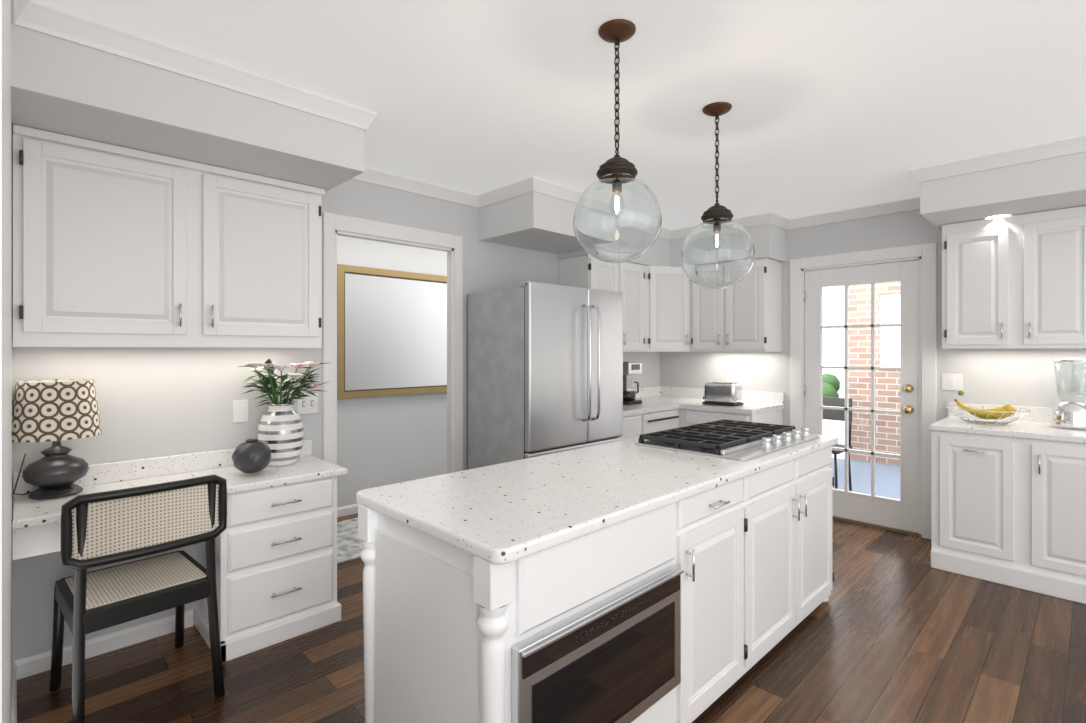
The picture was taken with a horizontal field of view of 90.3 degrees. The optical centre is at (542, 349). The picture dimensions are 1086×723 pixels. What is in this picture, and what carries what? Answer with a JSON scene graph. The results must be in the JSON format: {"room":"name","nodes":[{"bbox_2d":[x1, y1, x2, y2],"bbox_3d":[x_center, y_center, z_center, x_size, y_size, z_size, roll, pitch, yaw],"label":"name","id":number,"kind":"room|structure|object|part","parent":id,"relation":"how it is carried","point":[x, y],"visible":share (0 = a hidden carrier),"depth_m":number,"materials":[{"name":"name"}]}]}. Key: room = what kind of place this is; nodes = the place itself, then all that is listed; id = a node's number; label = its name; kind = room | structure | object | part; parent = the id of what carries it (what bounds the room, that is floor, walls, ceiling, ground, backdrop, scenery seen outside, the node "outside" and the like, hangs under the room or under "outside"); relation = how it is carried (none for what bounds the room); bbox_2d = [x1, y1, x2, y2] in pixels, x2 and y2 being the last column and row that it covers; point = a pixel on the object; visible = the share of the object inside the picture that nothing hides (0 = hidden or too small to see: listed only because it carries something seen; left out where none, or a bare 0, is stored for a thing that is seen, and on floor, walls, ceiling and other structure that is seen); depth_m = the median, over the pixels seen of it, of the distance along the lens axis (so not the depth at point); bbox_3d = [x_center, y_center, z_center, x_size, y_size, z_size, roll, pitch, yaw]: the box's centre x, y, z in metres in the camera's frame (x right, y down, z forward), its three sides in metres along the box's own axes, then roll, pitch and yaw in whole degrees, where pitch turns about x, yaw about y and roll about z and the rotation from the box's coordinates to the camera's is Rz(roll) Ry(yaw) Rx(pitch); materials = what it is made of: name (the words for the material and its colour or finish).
{"room":"kitchen","nodes":[
{"label":"kitchen","id":0,"kind":"room"},
{"bbox_2d":[0,0,11,722],"bbox_3d":[-1.480,0.130,1.413,0.120,2.520,2.290,0,0,-44],"label":"wall","id":1,"kind":"structure","parent":0,"point":[5,5],"depth_m":0.79,"materials":[{"name":"white paint"}]},
{"bbox_2d":[12,148,659,660],"bbox_3d":[-0.525,0.130,3.980,5.072,2.520,0.050,0,0,-44],"label":"wall","id":2,"kind":"structure","parent":0,"point":[152,402],"depth_m":2.71,"materials":[{"name":"white paint"}]},
{"bbox_2d":[13,124,324,347],"bbox_3d":[-1.677,-0.430,2.547,1.175,0.836,0.385,0,0,-44],"label":"upper cabinet","id":3,"kind":"object","parent":2,"relation":"attached to","point":[114,245],"visible":1,"depth_m":2.33,"materials":[{"name":"white wood"}]},
{"bbox_2d":[233,400,247,422],"bbox_3d":[-1.612,0.326,2.879,0.075,0.118,0.006,0,0,-44],"label":"light switch","id":4,"kind":"object","parent":2,"relation":"attached to","point":[240,407],"visible":1,"depth_m":2.88,"materials":[{"name":"white plastic"}]},
{"bbox_2d":[297,393,317,413],"bbox_3d":[-1.358,0.310,3.121,0.118,0.118,0.013,0,0,-44],"label":"light switch","id":5,"kind":"object","parent":2,"relation":"attached to","point":[309,405],"visible":0.83,"depth_m":3.12,"materials":[{"name":"white plastic"}]},
{"bbox_2d":[323,212,462,473],"bbox_3d":[-0.962,0.288,3.553,0.997,2.203,0.090,0,0,-44],"label":"trim","id":6,"kind":"structure","parent":2,"relation":"attached to","point":[334,225],"depth_m":3.52,"materials":[{"name":"white wood"}]},
{"bbox_2d":[559,255,781,351],"bbox_3d":[1.119,-0.377,4.662,1.519,0.784,1.264,0,0,-44],"label":"upper cabinet","id":7,"kind":"object","parent":2,"relation":"attached to","point":[664,310],"visible":0.72,"depth_m":4.74,"materials":[{"name":"white wood"}]},
{"bbox_2d":[337,235,446,507],"bbox_3d":[-0.903,0.130,4.533,4.840,2.520,1.270,0,0,-44],"label":"wall","id":8,"kind":"structure","parent":0,"point":[382,440],"depth_m":4.82,"materials":[{"name":"grey paint"}]},
{"bbox_2d":[11,503,358,722],"bbox_3d":[-0.134,1.351,3.579,4.832,0.078,3.510,0,0,-44],"label":"baseboard","id":9,"kind":"structure","parent":8,"relation":"attached to","point":[38,663],"depth_m":2.48,"materials":[{"name":"white wood"}]},
{"bbox_2d":[337,264,446,398],"bbox_3d":[-1.152,-0.152,5.011,1.550,1.115,0.035,0,0,-44],"label":"mirror","id":10,"kind":"object","parent":8,"relation":"attached to","point":[392,324],"visible":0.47,"depth_m":4.81,"materials":[{"name":"white mirror"}]},
{"bbox_2d":[17,513,1085,722],"bbox_3d":[1.054,1.420,2.362,5.072,0.060,7.110,0,0,-44],"label":"floor","id":11,"kind":"structure","parent":0,"point":[897,637],"depth_m":2.39,"materials":[{"name":"brown wood"}]},
{"bbox_2d":[49,474,226,722],"bbox_3d":[-1.651,0.950,2.194,0.584,0.888,0.516,0,0,42],"label":"chair","id":12,"kind":"object","parent":11,"relation":"on","point":[114,526],"visible":1,"depth_m":2.05,"materials":[{"name":"black wood"}]},
{"bbox_2d":[13,440,347,662],"bbox_3d":[-1.614,0.955,2.525,1.234,0.870,0.505,0,0,-44],"label":"desk unit","id":13,"kind":"object","parent":11,"relation":"on","point":[276,552],"visible":0.8,"depth_m":2.55,"materials":[{"name":"wood"}]},
{"bbox_2d":[12,379,101,499],"bbox_3d":[-2.050,0.365,2.275,0.296,0.488,0.296,0,0,-44],"label":"table lamp","id":14,"kind":"object","parent":13,"relation":"on","point":[56,410],"visible":0.99,"depth_m":2.20,"materials":[{"name":"black ceramic"}]},
{"bbox_2d":[232,439,270,472],"bbox_3d":[-1.430,0.522,2.656,0.171,0.164,0.172,0,0,-44],"label":"ribbed vase","id":15,"kind":"object","parent":13,"relation":"on","point":[251,456],"visible":1,"depth_m":2.60,"materials":[{"name":"grey ceramic"}]},
{"bbox_2d":[238,359,333,466],"bbox_3d":[-1.391,0.325,2.822,0.305,0.568,0.528,0,0,24],"label":"striped vase","id":16,"kind":"object","parent":13,"relation":"on","point":[280,427],"visible":0.98,"depth_m":2.82,"materials":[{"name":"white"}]},
{"bbox_2d":[337,518,363,563],"bbox_3d":[-1.183,1.385,4.218,3.000,0.010,0.810,0,0,-44],"label":"rug","id":17,"kind":"object","parent":11,"relation":"on","point":[349,546],"visible":0.02,"depth_m":3.89,"materials":[{"name":"grey fabric"}]},
{"bbox_2d":[468,281,622,469],"bbox_3d":[0.056,0.476,3.960,0.971,1.827,0.730,0,0,-44],"label":"fridge","id":18,"kind":"object","parent":11,"relation":"on","point":[545,360],"visible":0.73,"depth_m":3.68,"materials":[{"name":"silver metal"}]},
{"bbox_2d":[356,419,838,722],"bbox_3d":[0.502,0.907,2.413,2.451,0.965,0.788,0,0,-44],"label":"kitchen island","id":19,"kind":"object","parent":11,"relation":"on","point":[634,580],"visible":1,"depth_m":1.75,"materials":[{"name":"wood"}]},
{"bbox_2d":[618,386,783,439],"bbox_3d":[1.135,0.882,4.669,1.487,1.015,1.277,0,0,-44],"label":"base cabinet","id":20,"kind":"object","parent":11,"relation":"on","point":[662,408],"visible":0.08,"depth_m":4.64,"materials":[{"name":"stone"}]},
{"bbox_2d":[623,361,641,404],"bbox_3d":[0.726,0.288,4.801,0.225,0.370,0.262,0,0,-44],"label":"coffee maker","id":21,"kind":"object","parent":20,"relation":"on","point":[629,368],"visible":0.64,"depth_m":4.70,"materials":[{"name":"black plastic"}]},
{"bbox_2d":[702,382,743,405],"bbox_3d":[1.561,0.380,4.700,0.180,0.187,0.308,0,0,-44],"label":"toaster","id":22,"kind":"object","parent":20,"relation":"on","point":[715,393],"visible":1,"depth_m":4.62,"materials":[{"name":"silver metal"}]},
{"bbox_2d":[930,402,1085,603],"bbox_3d":[3.720,0.882,2.613,0.660,1.015,2.945,0,0,-44],"label":"base cabinet","id":23,"kind":"object","parent":11,"relation":"on","point":[1008,501],"visible":0.99,"depth_m":3.19,"materials":[{"name":"wood"}]},
{"bbox_2d":[944,391,1030,424],"bbox_3d":[2.871,0.371,3.501,0.436,0.201,0.436,0,0,-34],"label":"fruit basket","id":24,"kind":"object","parent":23,"relation":"on","point":[1005,411],"visible":1,"depth_m":3.45,"materials":[{"name":"silver metal"}]},
{"bbox_2d":[1051,358,1085,429],"bbox_3d":[3.229,0.261,3.285,0.210,0.425,0.196,0,0,-3],"label":"blender","id":25,"kind":"object","parent":23,"relation":"on","point":[1065,414],"visible":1,"depth_m":3.24,"materials":[{"name":"silver metal"}]},
{"bbox_2d":[34,0,1085,229],"bbox_3d":[1.054,-1.160,2.362,5.072,0.060,7.110,0,0,-44],"label":"ceiling","id":26,"kind":"structure","parent":0,"point":[835,104],"depth_m":2.24,"materials":[{"name":"white paint"}]},
{"bbox_2d":[11,24,1085,266],"bbox_3d":[1.514,-0.951,1.890,4.832,0.358,5.790,0,0,-44],"label":"soffit","id":27,"kind":"structure","parent":26,"relation":"attached to","point":[58,85],"depth_m":2.33,"materials":[{"name":"white paint"}]},
{"bbox_2d":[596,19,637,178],"bbox_3d":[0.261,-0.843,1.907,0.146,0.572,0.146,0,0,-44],"label":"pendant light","id":28,"kind":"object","parent":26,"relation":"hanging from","point":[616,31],"depth_m":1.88,"materials":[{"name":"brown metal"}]},
{"bbox_2d":[573,173,661,262],"bbox_3d":[0.261,-0.459,1.907,0.310,0.303,0.310,0,0,-44],"label":"pendant light","id":29,"kind":"object","parent":26,"relation":"hanging from","point":[617,218],"visible":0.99,"depth_m":1.79,"materials":[{"name":"clear glass"}]},
{"bbox_3d":[0.261,-0.459,1.907,0.310,0.303,0.310,0,0,-44],"label":"globe","id":30,"kind":"part","parent":29,"relation":"part of","materials":[{"name":"clear glass"}]},
{"bbox_2d":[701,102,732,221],"bbox_3d":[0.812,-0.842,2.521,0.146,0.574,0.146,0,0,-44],"label":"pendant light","id":31,"kind":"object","parent":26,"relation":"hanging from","point":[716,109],"depth_m":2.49,"materials":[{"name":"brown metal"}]},
{"bbox_2d":[680,218,754,288],"bbox_3d":[0.812,-0.446,2.522,0.331,0.323,0.331,0,0,-44],"label":"pendant light","id":32,"kind":"object","parent":26,"relation":"hanging from","point":[717,253],"visible":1,"depth_m":2.40,"materials":[{"name":"clear glass"}]},
{"bbox_3d":[0.812,-0.446,2.522,0.331,0.323,0.331,0,0,-44],"label":"globe","id":33,"kind":"part","parent":32,"relation":"part of","materials":[{"name":"clear glass"}]},
{"bbox_2d":[830,458,899,498],"bbox_3d":[4.094,1.423,5.498,3.660,0.055,4.150,0,0,-44],"label":"floor","id":34,"kind":"structure","parent":0,"point":[887,476],"depth_m":5.91,"materials":[{"name":"blue"}]},
{"bbox_2d":[823,373,839,397],"bbox_3d":[2.967,0.805,6.211,0.880,1.181,0.822,0,0,-44],"label":"plant","id":35,"kind":"object","parent":34,"relation":"on","point":[831,383],"visible":0.09,"depth_m":6.08,"materials":[{"name":"green plant"}]},
{"bbox_2d":[823,397,851,490],"bbox_3d":[2.694,0.932,5.214,0.464,0.927,0.424,0,0,-44],"label":"outdoor chair","id":36,"kind":"object","parent":34,"relation":"on","point":[828,414],"visible":0.3,"depth_m":5.25,"materials":[{"name":"black"}]},
{"bbox_2d":[660,209,1085,431],"bbox_3d":[3.269,0.130,3.637,0.120,2.520,5.840,0,0,-44],"label":"wall","id":37,"kind":"structure","parent":0,"point":[1014,377],"depth_m":4.14,"materials":[{"name":"white paint"}]},
{"bbox_2d":[10,0,1085,239],"bbox_3d":[1.089,-1.090,2.327,4.832,0.080,7.010,0,0,-44],"label":"crown molding","id":38,"kind":"structure","parent":37,"relation":"attached to","point":[33,15],"depth_m":2.49,"materials":[{"name":"white wood"}]},
{"bbox_2d":[727,370,734,381],"bbox_3d":[1.767,0.245,5.083,0.008,0.118,0.075,0,0,-44],"label":"outlet","id":39,"kind":"object","parent":37,"relation":"attached to","point":[730,373],"visible":1,"depth_m":5.08,"materials":[{"name":"white plastic"}]},
{"bbox_2d":[805,260,918,532],"bbox_3d":[2.542,0.347,4.346,0.052,2.045,0.820,0,0,-44],"label":"door","id":40,"kind":"structure","parent":37,"relation":"in","point":[902,513],"depth_m":4.26,"materials":[{"name":"white wood"}]},
{"bbox_2d":[790,242,936,538],"bbox_3d":[2.560,0.302,4.364,0.160,2.175,1.040,0,0,-44],"label":"door frame","id":41,"kind":"structure","parent":37,"relation":"attached to","point":[926,254],"depth_m":4.02,"materials":[{"name":"white wood"}]},
{"bbox_2d":[942,374,961,390],"bbox_3d":[2.939,0.230,3.882,0.009,0.118,0.120,0,0,-44],"label":"switch plate","id":42,"kind":"object","parent":37,"relation":"attached to","point":[949,381],"visible":1,"depth_m":3.88,"materials":[{"name":"white plastic"}]},
{"bbox_2d":[942,206,1085,348],"bbox_3d":[3.825,-0.428,2.706,0.380,0.836,2.930,0,0,-44],"label":"upper cabinet","id":43,"kind":"object","parent":37,"relation":"attached to","point":[1015,281],"visible":1,"depth_m":3.39,"materials":[{"name":"white wood"}]},
{"bbox_2d":[982,214,1012,219],"bbox_3d":[2.908,-0.849,3.451,0.156,0.002,0.156,0,0,-44],"label":"recessed light","id":44,"kind":"object","parent":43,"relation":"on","point":[1000,215],"visible":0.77,"depth_m":3.43,"materials":[{"name":"white"}]},
{"bbox_2d":[849,282,899,465],"bbox_3d":[4.479,-0.110,5.104,3.660,3.000,3.450,0,0,-44],"label":"brick wall","id":45,"kind":"structure","parent":0,"point":[887,382],"depth_m":6.72,"materials":[{"name":"red brick"}]},
{"bbox_2d":[823,286,899,458],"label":"window","id":46,"kind":"structure","parent":45,"relation":"in","point":[830,427],"depth_m":6.90,"materials":[{"name":"glass"}]},
{"label":"outside","id":47,"kind":"structure","parent":0,"visible":0},
{"bbox_2d":[823,287,899,375],"bbox_3d":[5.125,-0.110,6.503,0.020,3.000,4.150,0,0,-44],"label":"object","id":48,"kind":"object","parent":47,"point":[829,302],"depth_m":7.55,"materials":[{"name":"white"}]}
]}

